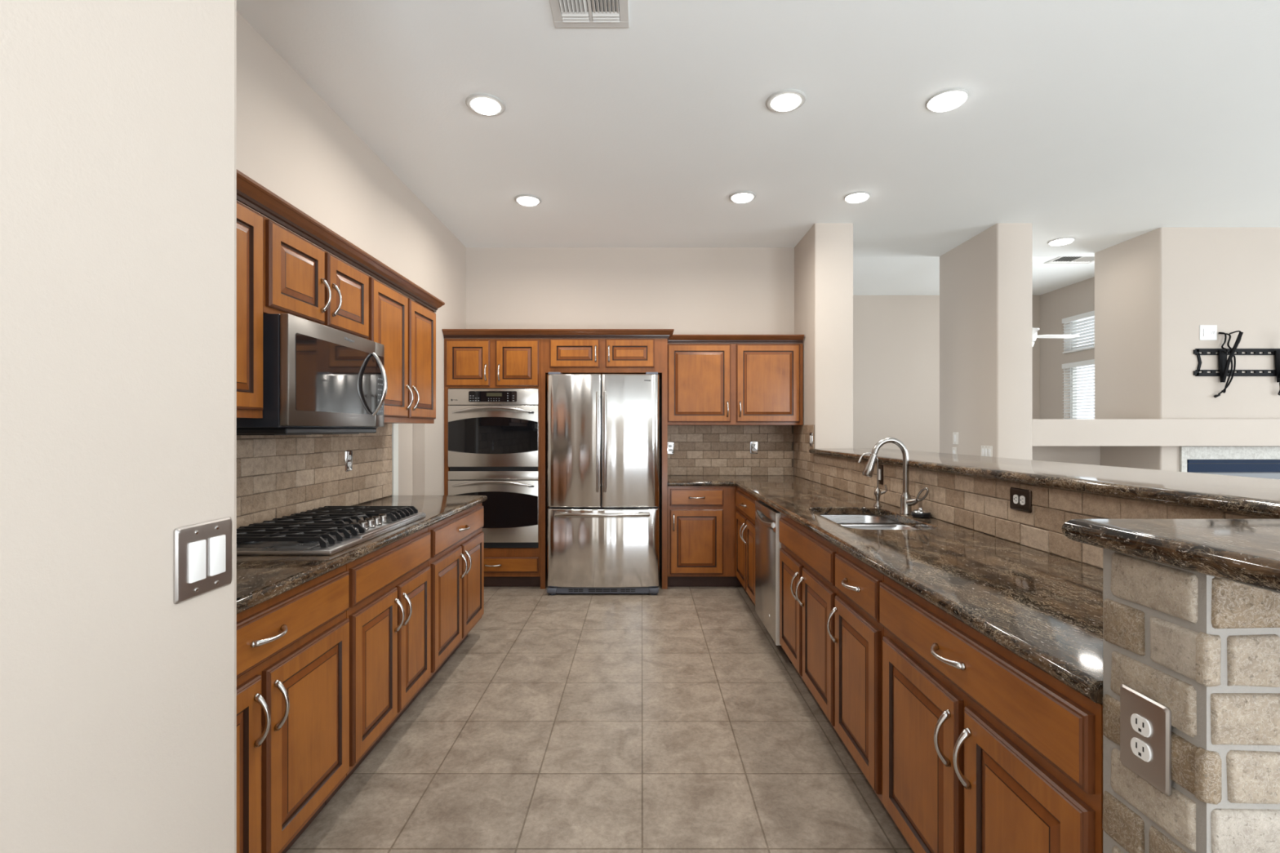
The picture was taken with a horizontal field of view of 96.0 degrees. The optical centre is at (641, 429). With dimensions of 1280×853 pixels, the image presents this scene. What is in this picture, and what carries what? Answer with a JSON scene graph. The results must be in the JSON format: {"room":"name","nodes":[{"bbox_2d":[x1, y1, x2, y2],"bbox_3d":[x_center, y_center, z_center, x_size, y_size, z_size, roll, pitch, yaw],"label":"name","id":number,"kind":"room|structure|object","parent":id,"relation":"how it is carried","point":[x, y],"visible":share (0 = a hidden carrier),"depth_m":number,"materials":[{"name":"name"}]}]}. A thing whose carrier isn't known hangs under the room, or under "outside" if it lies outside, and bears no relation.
{"room":"kitchen","nodes":[
{"label":"kitchen","id":0,"kind":"room"},
{"bbox_2d":[0,0,236,852],"bbox_3d":[-1.275,-0.190,-0.960,1.050,3.080,4.080,0,0,0],"label":"wall","id":1,"kind":"structure","parent":0,"point":[118,117],"depth_m":0.82,"materials":[{"name":"paint"}]},
{"bbox_2d":[173,517,231,604],"bbox_3d":[-0.745,0.220,0.985,0.010,0.122,0.127,0,0,0],"label":"light switch","id":2,"kind":"object","parent":1,"relation":"attached to","point":[202,552],"visible":1,"depth_m":0.97,"materials":[{"name":"silver metal"}]},
{"bbox_2d":[236,10,466,528],"bbox_3d":[-1.731,-0.190,3.280,0.138,3.080,4.400,0,0,0],"label":"wall","id":3,"kind":"structure","parent":0,"point":[291,142],"depth_m":3.09,"materials":[{"name":"paint"}]},
{"bbox_2d":[236,200,262,417],"bbox_3d":[-1.478,-0.404,1.593,0.352,0.728,0.944,0,0,0],"label":"upper cabinet","id":4,"kind":"object","parent":3,"relation":"attached to","point":[249,222],"visible":0.03,"depth_m":1.97,"materials":[{"name":"brown wood"}]},
{"bbox_2d":[236,423,392,528],"bbox_3d":[-1.666,0.200,2.462,0.008,0.476,2.753,0,0,0],"label":"tile backsplash","id":5,"kind":"structure","parent":3,"relation":"attached to","point":[274,445],"depth_m":2.86,"materials":[{"name":"tile"}]},
{"bbox_2d":[262,215,368,339],"bbox_3d":[-1.478,-0.595,2.462,0.352,0.346,0.786,0,0,0],"label":"upper cabinet","id":6,"kind":"object","parent":3,"relation":"attached to","point":[302,279],"visible":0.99,"depth_m":2.33,"materials":[{"name":"brown wood"}]},
{"bbox_2d":[236,313,387,435],"bbox_3d":[-1.428,-0.198,2.457,0.460,0.440,0.774,0,0,0],"label":"microwave","id":7,"kind":"object","parent":6,"relation":"attached to","point":[318,379],"visible":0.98,"depth_m":2.25,"materials":[{"name":"grey metal"}]},
{"bbox_2d":[345,450,352,471],"bbox_3d":[-1.658,0.178,3.262,0.009,0.117,0.073,0,0,0],"label":"wall outlet","id":8,"kind":"object","parent":3,"relation":"attached to","point":[348,454],"visible":1,"depth_m":3.25,"materials":[{"name":"silver metal"}]},
{"bbox_2d":[391,423,398,495],"bbox_3d":[-1.665,0.300,3.884,0.016,2.100,0.077,0,0,0],"label":"trim","id":9,"kind":"structure","parent":3,"relation":"attached to","point":[394,426],"depth_m":3.87,"materials":[{"name":"paint"}]},
{"bbox_2d":[367,274,435,423],"bbox_3d":[-1.478,-0.403,3.314,0.352,0.730,0.910,0,0,0],"label":"upper cabinet","id":10,"kind":"object","parent":3,"relation":"attached to","point":[406,328],"visible":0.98,"depth_m":3.26,"materials":[{"name":"brown wood"}]},
{"bbox_2d":[236,169,444,312],"bbox_3d":[-1.490,-0.804,2.454,0.363,0.071,2.739,0,0,0],"label":"crown molding","id":11,"kind":"structure","parent":10,"relation":"on","point":[250,193],"depth_m":2.39,"materials":[{"name":"wood"}]},
{"bbox_2d":[398,423,412,495],"bbox_3d":[-1.780,0.335,4.180,0.030,2.020,0.510,0,0,0],"label":"door","id":12,"kind":"structure","parent":3,"relation":"in","point":[405,430],"depth_m":4.30,"materials":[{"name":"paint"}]},
{"bbox_2d":[285,571,914,852],"bbox_3d":[2.500,1.400,3.400,13.000,0.100,13.200,0,0,0],"label":"floor","id":13,"kind":"structure","parent":0,"point":[673,720],"depth_m":2.43,"materials":[{"name":"tile"}]},
{"bbox_2d":[236,564,349,852],"bbox_3d":[-1.331,0.915,1.593,0.658,0.870,0.944,0,0,0],"label":"base cabinet","id":14,"kind":"object","parent":13,"relation":"on","point":[293,646],"visible":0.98,"depth_m":1.72,"materials":[{"name":"brown wood"}]},
{"bbox_2d":[236,495,487,614],"bbox_3d":[-1.350,0.458,2.463,0.640,0.040,2.758,0,0,0],"label":"countertop","id":15,"kind":"structure","parent":14,"relation":"on","point":[260,579],"depth_m":1.96,"materials":[{"name":"stone"}]},
{"bbox_2d":[236,506,426,555],"bbox_3d":[-1.339,0.409,2.438,0.522,0.058,0.885,0,0,0],"label":"gas cooktop","id":16,"kind":"object","parent":15,"relation":"in","point":[326,530],"visible":0.96,"depth_m":2.25,"materials":[{"name":"silver metal"}]},
{"bbox_2d":[325,527,431,804],"bbox_3d":[-1.331,0.915,2.462,0.658,0.870,0.786,0,0,0],"label":"base cabinet","id":17,"kind":"object","parent":13,"relation":"on","point":[388,614],"visible":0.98,"depth_m":2.35,"materials":[{"name":"brown wood"}]},
{"bbox_2d":[413,502,484,701],"bbox_3d":[-1.331,0.915,3.338,0.658,0.870,0.958,0,0,0],"label":"base cabinet","id":18,"kind":"object","parent":13,"relation":"on","point":[456,562],"visible":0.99,"depth_m":3.22,"materials":[{"name":"brown wood"}]},
{"bbox_2d":[444,338,540,586],"bbox_3d":[-1.266,0.291,5.143,0.810,2.118,0.662,0,0,0],"label":"tall cabinet","id":19,"kind":"object","parent":13,"relation":"on","point":[468,363],"visible":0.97,"depth_m":4.85,"materials":[{"name":"brown wood"}]},
{"bbox_2d":[448,388,538,547],"bbox_3d":[-1.251,0.327,5.106,0.760,1.344,0.643,0,0,0],"label":"double oven","id":20,"kind":"object","parent":19,"relation":"in","point":[493,433],"visible":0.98,"depth_m":4.84,"materials":[{"name":"silver metal"}]},
{"bbox_2d":[546,372,658,595],"bbox_3d":[-0.318,0.440,5.030,0.916,1.820,0.860,0,0,0],"label":"refrigerator","id":21,"kind":"object","parent":13,"relation":"on","point":[603,428],"visible":1,"depth_m":4.67,"materials":[{"name":"grey metal"}]},
{"bbox_2d":[540,338,667,589],"bbox_3d":[-0.322,0.291,5.143,1.075,2.118,0.662,0,0,0],"label":"tall cabinet","id":22,"kind":"object","parent":13,"relation":"on","point":[564,356],"visible":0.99,"depth_m":4.87,"materials":[{"name":"brown wood"}]},
{"bbox_2d":[442,328,804,343],"bbox_3d":[-0.117,-0.804,4.984,3.109,0.071,0.332,0,0,0],"label":"crown molding","id":23,"kind":"structure","parent":22,"relation":"on","point":[447,333],"depth_m":4.86,"materials":[{"name":"wood"}]},
{"bbox_2d":[667,485,742,586],"bbox_3d":[0.538,0.915,5.141,0.638,0.870,0.658,0,0,0],"label":"base cabinet","id":24,"kind":"object","parent":13,"relation":"on","point":[701,519],"visible":0.98,"depth_m":4.85,"materials":[{"name":"brown wood"}]},
{"bbox_2d":[735,486,759,604],"bbox_3d":[1.071,0.915,4.404,0.658,0.870,0.925,0,0,0],"label":"base cabinet","id":25,"kind":"object","parent":13,"relation":"on","point":[744,502],"visible":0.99,"depth_m":4.33,"materials":[{"name":"brown wood"}]},
{"bbox_2d":[755,500,791,663],"bbox_3d":[1.060,0.916,3.627,0.620,0.868,0.614,0,0,0],"label":"dishwasher","id":26,"kind":"object","parent":13,"relation":"on","point":[767,544],"visible":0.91,"depth_m":3.56,"materials":[{"name":"grey metal"}]},
{"bbox_2d":[779,513,838,732],"bbox_3d":[1.071,0.915,2.832,0.658,0.870,0.958,0,0,0],"label":"base cabinet","id":27,"kind":"object","parent":13,"relation":"on","point":[808,591],"visible":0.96,"depth_m":2.69,"materials":[{"name":"brown wood"}]},
{"bbox_2d":[826,547,884,804],"bbox_3d":[1.071,0.915,2.129,0.658,0.870,0.440,0,0,0],"label":"base cabinet","id":28,"kind":"object","parent":13,"relation":"on","point":[859,632],"visible":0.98,"depth_m":2.08,"materials":[{"name":"brown wood"}]},
{"bbox_2d":[880,575,1102,852],"bbox_3d":[1.071,0.915,1.454,0.658,0.870,0.902,0,0,0],"label":"base cabinet","id":29,"kind":"object","parent":13,"relation":"on","point":[984,750],"visible":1,"depth_m":1.35,"materials":[{"name":"brown wood"}]},
{"bbox_2d":[667,475,1102,703],"bbox_3d":[0.831,0.458,3.237,1.223,0.040,4.469,0,0,0],"label":"countertop","id":30,"kind":"structure","parent":29,"relation":"on","point":[1046,609],"depth_m":1.74,"materials":[{"name":"stone"}]},
{"bbox_2d":[819,514,919,529],"bbox_3d":[1.120,0.568,2.880,0.470,0.178,0.790,0,0,0],"label":"sink","id":31,"kind":"object","parent":30,"relation":"in","point":[865,522],"visible":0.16,"depth_m":3.18,"materials":[{"name":"silver metal"}]},
{"bbox_2d":[857,452,887,506],"bbox_3d":[1.314,0.284,3.289,0.163,0.307,0.047,0,0,10],"label":"water tap","id":32,"kind":"object","parent":30,"relation":"on","point":[877,492],"visible":0.93,"depth_m":3.28,"materials":[{"name":"silver metal"}]},
{"bbox_2d":[862,437,928,515],"bbox_3d":[1.305,0.240,2.971,0.310,0.397,0.136,0,0,24],"label":"faucet","id":33,"kind":"object","parent":30,"relation":"on","point":[906,502],"visible":0.98,"depth_m":2.97,"materials":[{"name":"silver metal"}]},
{"bbox_2d":[911,507,931,518],"bbox_3d":[1.388,0.413,2.865,0.090,0.049,0.090,0,0,0],"label":"stopper","id":34,"kind":"object","parent":30,"relation":"on","point":[921,513],"visible":1,"depth_m":2.83,"materials":[{"name":"silver plastic"}]},
{"bbox_2d":[466,247,794,571],"bbox_3d":[-0.012,-0.190,5.534,3.576,3.080,0.131,0,0,0],"label":"wall","id":35,"kind":"structure","parent":0,"point":[687,291],"depth_m":5.48,"materials":[{"name":"paint"}]},
{"bbox_2d":[667,441,674,454],"bbox_3d":[0.268,0.178,5.464,0.073,0.117,0.009,0,0,0],"label":"wall outlet","id":36,"kind":"object","parent":35,"relation":"attached to","point":[670,444],"visible":0.84,"depth_m":5.46,"materials":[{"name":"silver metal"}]},
{"bbox_2d":[667,425,793,475],"bbox_3d":[0.829,0.200,5.473,1.221,0.477,0.008,0,0,0],"label":"tile backsplash","id":37,"kind":"structure","parent":35,"relation":"attached to","point":[716,460],"depth_m":5.47,"materials":[{"name":"tile"}]},
{"bbox_2d":[667,343,803,425],"bbox_3d":[0.829,-0.404,5.282,1.220,0.728,0.380,0,0,0],"label":"upper cabinet","id":38,"kind":"object","parent":35,"relation":"attached to","point":[708,384],"visible":0.99,"depth_m":5.13,"materials":[{"name":"brown wood"}]},
{"bbox_2d":[750,441,757,453],"bbox_3d":[1.063,0.172,5.464,0.073,0.117,0.009,0,0,0],"label":"wall outlet","id":39,"kind":"object","parent":35,"relation":"attached to","point":[753,445],"visible":1,"depth_m":5.46,"materials":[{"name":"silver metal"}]},
{"bbox_2d":[236,0,1279,256],"bbox_3d":[2.500,-1.890,1.284,13.000,0.320,8.967,0,0,0],"label":"ceiling","id":40,"kind":"structure","parent":0,"point":[1100,124],"depth_m":3.17,"materials":[{"name":"paint"}]},
{"bbox_2d":[465,93,505,115],"bbox_3d":[-0.831,-1.715,3.065,0.206,0.028,0.206,0,0,0],"label":"recessed light","id":41,"kind":"object","parent":40,"relation":"in","point":[482,104],"visible":1,"depth_m":3.03,"materials":[{"name":"grey"}]},
{"bbox_2d":[514,194,541,205],"bbox_3d":[-0.858,-1.715,4.337,0.200,0.028,0.200,0,0,0],"label":"recessed light","id":42,"kind":"object","parent":40,"relation":"in","point":[522,199],"visible":1,"depth_m":4.30,"materials":[{"name":"grey plastic"}]},
{"bbox_2d":[549,0,629,27],"bbox_3d":[-0.213,-1.723,2.317,0.317,0.013,0.305,0,0,0],"label":"ceiling vent","id":43,"kind":"object","parent":40,"relation":"in","point":[566,13],"visible":1,"depth_m":2.39,"materials":[{"name":"white metal"}]},
{"bbox_2d":[728,191,755,203],"bbox_3d":[0.746,-1.715,4.277,0.200,0.028,0.200,0,0,0],"label":"recessed light","id":44,"kind":"object","parent":40,"relation":"in","point":[740,197],"visible":1,"depth_m":4.24,"materials":[{"name":"grey"}]},
{"bbox_2d":[765,88,806,112],"bbox_3d":[0.757,-1.715,3.030,0.206,0.028,0.206,0,0,0],"label":"recessed light","id":45,"kind":"object","parent":40,"relation":"in","point":[788,100],"visible":1,"depth_m":3.00,"materials":[{"name":"grey"}]},
{"bbox_2d":[844,191,870,203],"bbox_3d":[1.597,-1.715,4.277,0.180,0.028,0.180,0,0,0],"label":"recessed light","id":46,"kind":"object","parent":40,"relation":"in","point":[856,197],"visible":1,"depth_m":4.24,"materials":[{"name":"grey plastic"}]},
{"bbox_2d":[925,88,968,111],"bbox_3d":[1.600,-1.715,3.020,0.200,0.028,0.200,0,0,0],"label":"recessed light","id":47,"kind":"object","parent":40,"relation":"in","point":[948,100],"visible":1,"depth_m":2.99,"materials":[{"name":"grey"}]},
{"bbox_2d":[1048,236,1075,245],"bbox_3d":[3.845,-1.715,5.280,0.200,0.028,0.200,0,0,0],"label":"recessed light","id":48,"kind":"object","parent":40,"relation":"in","point":[1062,241],"visible":1,"depth_m":5.24,"materials":[{"name":"grey"}]},
{"bbox_2d":[793,222,853,481],"bbox_3d":[1.607,-0.190,5.155,0.337,3.080,0.650,0,0,0],"label":"wall","id":49,"kind":"structure","parent":0,"point":[824,256],"depth_m":4.83,"materials":[{"name":"paint"}]},
{"bbox_2d":[793,425,813,481],"bbox_3d":[1.443,0.199,5.152,0.008,0.476,0.634,0,0,0],"label":"tile backsplash","id":50,"kind":"structure","parent":49,"relation":"attached to","point":[806,456],"depth_m":5.13,"materials":[{"name":"tile"}]},
{"bbox_2d":[809,432,812,446],"bbox_3d":[1.433,0.085,4.890,0.010,0.117,0.073,0,0,0],"label":"light switch","id":51,"kind":"object","parent":49,"relation":"attached to","point":[811,433],"visible":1,"depth_m":4.87,"materials":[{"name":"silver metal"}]},
{"bbox_2d":[853,295,1039,453],"bbox_3d":[3.050,-0.350,8.875,6.500,3.400,0.150,0,0,0],"label":"wall","id":52,"kind":"structure","parent":0,"point":[896,338],"depth_m":8.80,"materials":[{"name":"paint"}]},
{"bbox_2d":[853,256,1094,295],"bbox_3d":[3.050,-2.100,7.383,6.500,0.100,3.233,0,0,0],"label":"ceiling","id":53,"kind":"structure","parent":0,"point":[872,275],"depth_m":7.63,"materials":[{"name":"paint"}]},
{"bbox_2d":[1032,259,1079,346],"bbox_3d":[4.796,-1.514,6.992,0.990,1.069,1.123,0,0,0],"label":"ceiling fan","id":54,"kind":"object","parent":53,"relation":"hanging from","point":[1035,335],"visible":0.1,"depth_m":6.96,"materials":[{"name":"white plastic"}]},
{"bbox_2d":[1043,256,1094,263],"bbox_3d":[5.225,-2.043,6.910,0.550,0.013,0.380,0,0,0],"label":"ceiling vent","id":55,"kind":"object","parent":53,"relation":"in","point":[1060,260],"visible":0.54,"depth_m":6.96,"materials":[{"name":"white metal"}]},
{"bbox_2d":[939,222,1032,460],"bbox_3d":[3.130,-0.190,5.298,0.300,3.080,0.937,0,0,0],"label":"wall","id":56,"kind":"structure","parent":0,"point":[986,281],"depth_m":4.95,"materials":[{"name":"paint"}]},
{"bbox_2d":[952,447,956,453],"bbox_3d":[2.974,0.232,5.485,0.010,0.125,0.073,0,0,0],"label":"light switch","id":57,"kind":"object","parent":56,"relation":"attached to","point":[954,449],"visible":0.53,"depth_m":5.47,"materials":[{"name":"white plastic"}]},
{"bbox_2d":[952,431,958,444],"bbox_3d":[2.974,0.085,5.465,0.010,0.118,0.095,0,0,0],"label":"light switch","id":58,"kind":"object","parent":56,"relation":"attached to","point":[955,434],"visible":1,"depth_m":5.46,"materials":[{"name":"white plastic"}]},
{"bbox_2d":[981,445,992,457],"bbox_3d":[2.974,0.200,4.975,0.010,0.118,0.165,0,0,0],"label":"light switch","id":59,"kind":"object","parent":56,"relation":"attached to","point":[986,451],"visible":0.66,"depth_m":4.96,"materials":[{"name":"white plastic"}]},
{"bbox_2d":[813,453,1279,852],"bbox_3d":[1.395,0.776,2.821,1.210,1.147,4.025,0,0,0],"label":"wall","id":60,"kind":"structure","parent":0,"point":[1206,648],"depth_m":0.86,"materials":[{"name":"brick"}]},
{"bbox_2d":[878,464,883,484],"bbox_3d":[1.433,0.272,3.470,0.010,0.117,0.073,0,0,0],"label":"light switch","id":61,"kind":"object","parent":60,"relation":"attached to","point":[880,467],"visible":0.81,"depth_m":3.45,"materials":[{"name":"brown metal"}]},
{"bbox_2d":[1009,487,1031,512],"bbox_3d":[1.434,0.267,2.185,0.009,0.084,0.119,0,0,0],"label":"wall outlet","id":62,"kind":"object","parent":60,"relation":"attached to","point":[1020,500],"visible":1,"depth_m":2.17,"materials":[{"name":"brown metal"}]},
{"bbox_2d":[1013,494,1018,503],"bbox_3d":[1.431,0.267,2.204,0.004,0.035,0.027,0,0,0],"label":"socket","id":63,"kind":"object","parent":62,"relation":"attached to","point":[1015,497],"depth_m":2.20,"materials":[{"name":"white plastic"}]},
{"bbox_2d":[1019,495,1025,505],"bbox_3d":[1.431,0.267,2.166,0.004,0.035,0.027,0,0,0],"label":"socket","id":64,"kind":"object","parent":62,"relation":"attached to","point":[1022,498],"depth_m":2.16,"materials":[{"name":"white plastic"}]},
{"bbox_2d":[813,453,1270,568],"bbox_3d":[1.443,0.321,2.922,0.008,0.234,3.820,0,0,0],"label":"tile backsplash","id":65,"kind":"structure","parent":60,"relation":"attached to","point":[1082,503],"depth_m":2.29,"materials":[{"name":"tile"}]},
{"bbox_2d":[808,448,1279,593],"bbox_3d":[1.413,0.181,2.688,1.295,0.042,4.276,0,0,0],"label":"bar","id":66,"kind":"object","parent":60,"relation":"on","point":[1246,552],"visible":0.98,"depth_m":1.34,"materials":[{"name":"stone"}]},
{"bbox_2d":[1120,684,1171,795],"bbox_3d":[0.787,0.484,0.905,0.009,0.132,0.088,0,0,0],"label":"wall outlet","id":67,"kind":"object","parent":60,"relation":"attached to","point":[1145,723],"visible":1,"depth_m":0.90,"materials":[{"name":"silver metal"}]},
{"bbox_2d":[1130,737,1151,761],"bbox_3d":[0.784,0.503,0.905,0.004,0.027,0.035,0,0,0],"label":"socket","id":68,"kind":"object","parent":67,"relation":"attached to","point":[1140,747],"depth_m":0.90,"materials":[{"name":"white plastic"}]},
{"bbox_2d":[1130,713,1151,737],"bbox_3d":[0.784,0.465,0.905,0.004,0.027,0.035,0,0,0],"label":"socket","id":69,"kind":"object","parent":67,"relation":"attached to","point":[1140,723],"depth_m":0.90,"materials":[{"name":"white plastic"}]},
{"bbox_2d":[1032,445,1100,465],"bbox_3d":[3.860,0.745,5.615,1.158,1.210,0.070,0,0,0],"label":"wall niche","id":70,"kind":"object","parent":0,"point":[1086,455],"depth_m":5.58,"materials":[{"name":"paint"}]},
{"bbox_2d":[1040,276,1094,418],"bbox_3d":[6.155,-0.350,7.226,0.150,3.400,3.149,0,0,0],"label":"wall","id":71,"kind":"structure","parent":0,"point":[1078,298],"depth_m":8.41,"materials":[{"name":"paint"}]},
{"bbox_2d":[1071,367,1076,417],"bbox_3d":[6.190,-0.070,7.695,0.060,1.739,1.189,0,0,0],"label":"window","id":72,"kind":"structure","parent":71,"relation":"in","point":[1075,392],"depth_m":8.24,"materials":[{"name":"paint"}]},
{"bbox_2d":[1062,359,1094,418],"bbox_3d":[6.066,-0.071,7.695,0.061,1.734,1.180,0,0,0],"label":"window blind","id":73,"kind":"object","parent":71,"relation":"attached to","point":[1088,362],"visible":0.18,"depth_m":8.00,"materials":[{"name":"white plastic"}]},
{"bbox_2d":[1071,316,1094,352],"bbox_3d":[6.190,-1.339,7.695,0.060,0.502,1.189,0,0,0],"label":"window","id":74,"kind":"structure","parent":71,"relation":"in","point":[1092,317],"depth_m":8.21,"materials":[{"name":"paint"}]},
{"bbox_2d":[1062,310,1094,353],"bbox_3d":[6.066,-1.339,7.695,0.061,0.497,1.180,0,0,0],"label":"window blind","id":75,"kind":"object","parent":74,"relation":"attached to","point":[1089,314],"visible":0.44,"depth_m":7.97,"materials":[{"name":"white plastic"}]},
{"bbox_2d":[1094,226,1279,471],"bbox_3d":[6.720,-0.190,5.290,4.560,3.080,0.720,0,0,0],"label":"wall","id":76,"kind":"structure","parent":0,"point":[1154,290],"depth_m":4.93,"materials":[{"name":"paint"}]},
{"bbox_2d":[1032,418,1279,445],"bbox_3d":[5.641,0.027,5.250,4.719,0.226,0.820,0,0,0],"label":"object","id":77,"kind":"structure","parent":76,"relation":"attached to","point":[1046,432],"depth_m":4.84,"materials":[{"name":"paint"}]},
{"bbox_2d":[1199,324,1217,340],"bbox_3d":[4.845,-0.828,4.925,0.148,0.130,0.010,0,0,0],"label":"wall outlet","id":78,"kind":"object","parent":76,"relation":"attached to","point":[1206,332],"visible":1,"depth_m":4.92,"materials":[{"name":"white plastic"}]},
{"bbox_2d":[1179,446,1279,479],"bbox_3d":[5.500,0.748,4.913,1.800,1.205,0.029,0,0,0],"label":"fireplace","id":79,"kind":"object","parent":76,"relation":"attached to","point":[1262,462],"visible":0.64,"depth_m":4.91,"materials":[{"name":"stone"}]},
{"bbox_2d":[1193,330,1279,397],"bbox_3d":[5.365,-0.550,4.862,1.296,0.562,0.132,0,0,0],"label":"tv bracket","id":80,"kind":"object","parent":76,"relation":"attached to","point":[1224,363],"visible":1,"depth_m":4.92,"materials":[{"name":"black metal"}]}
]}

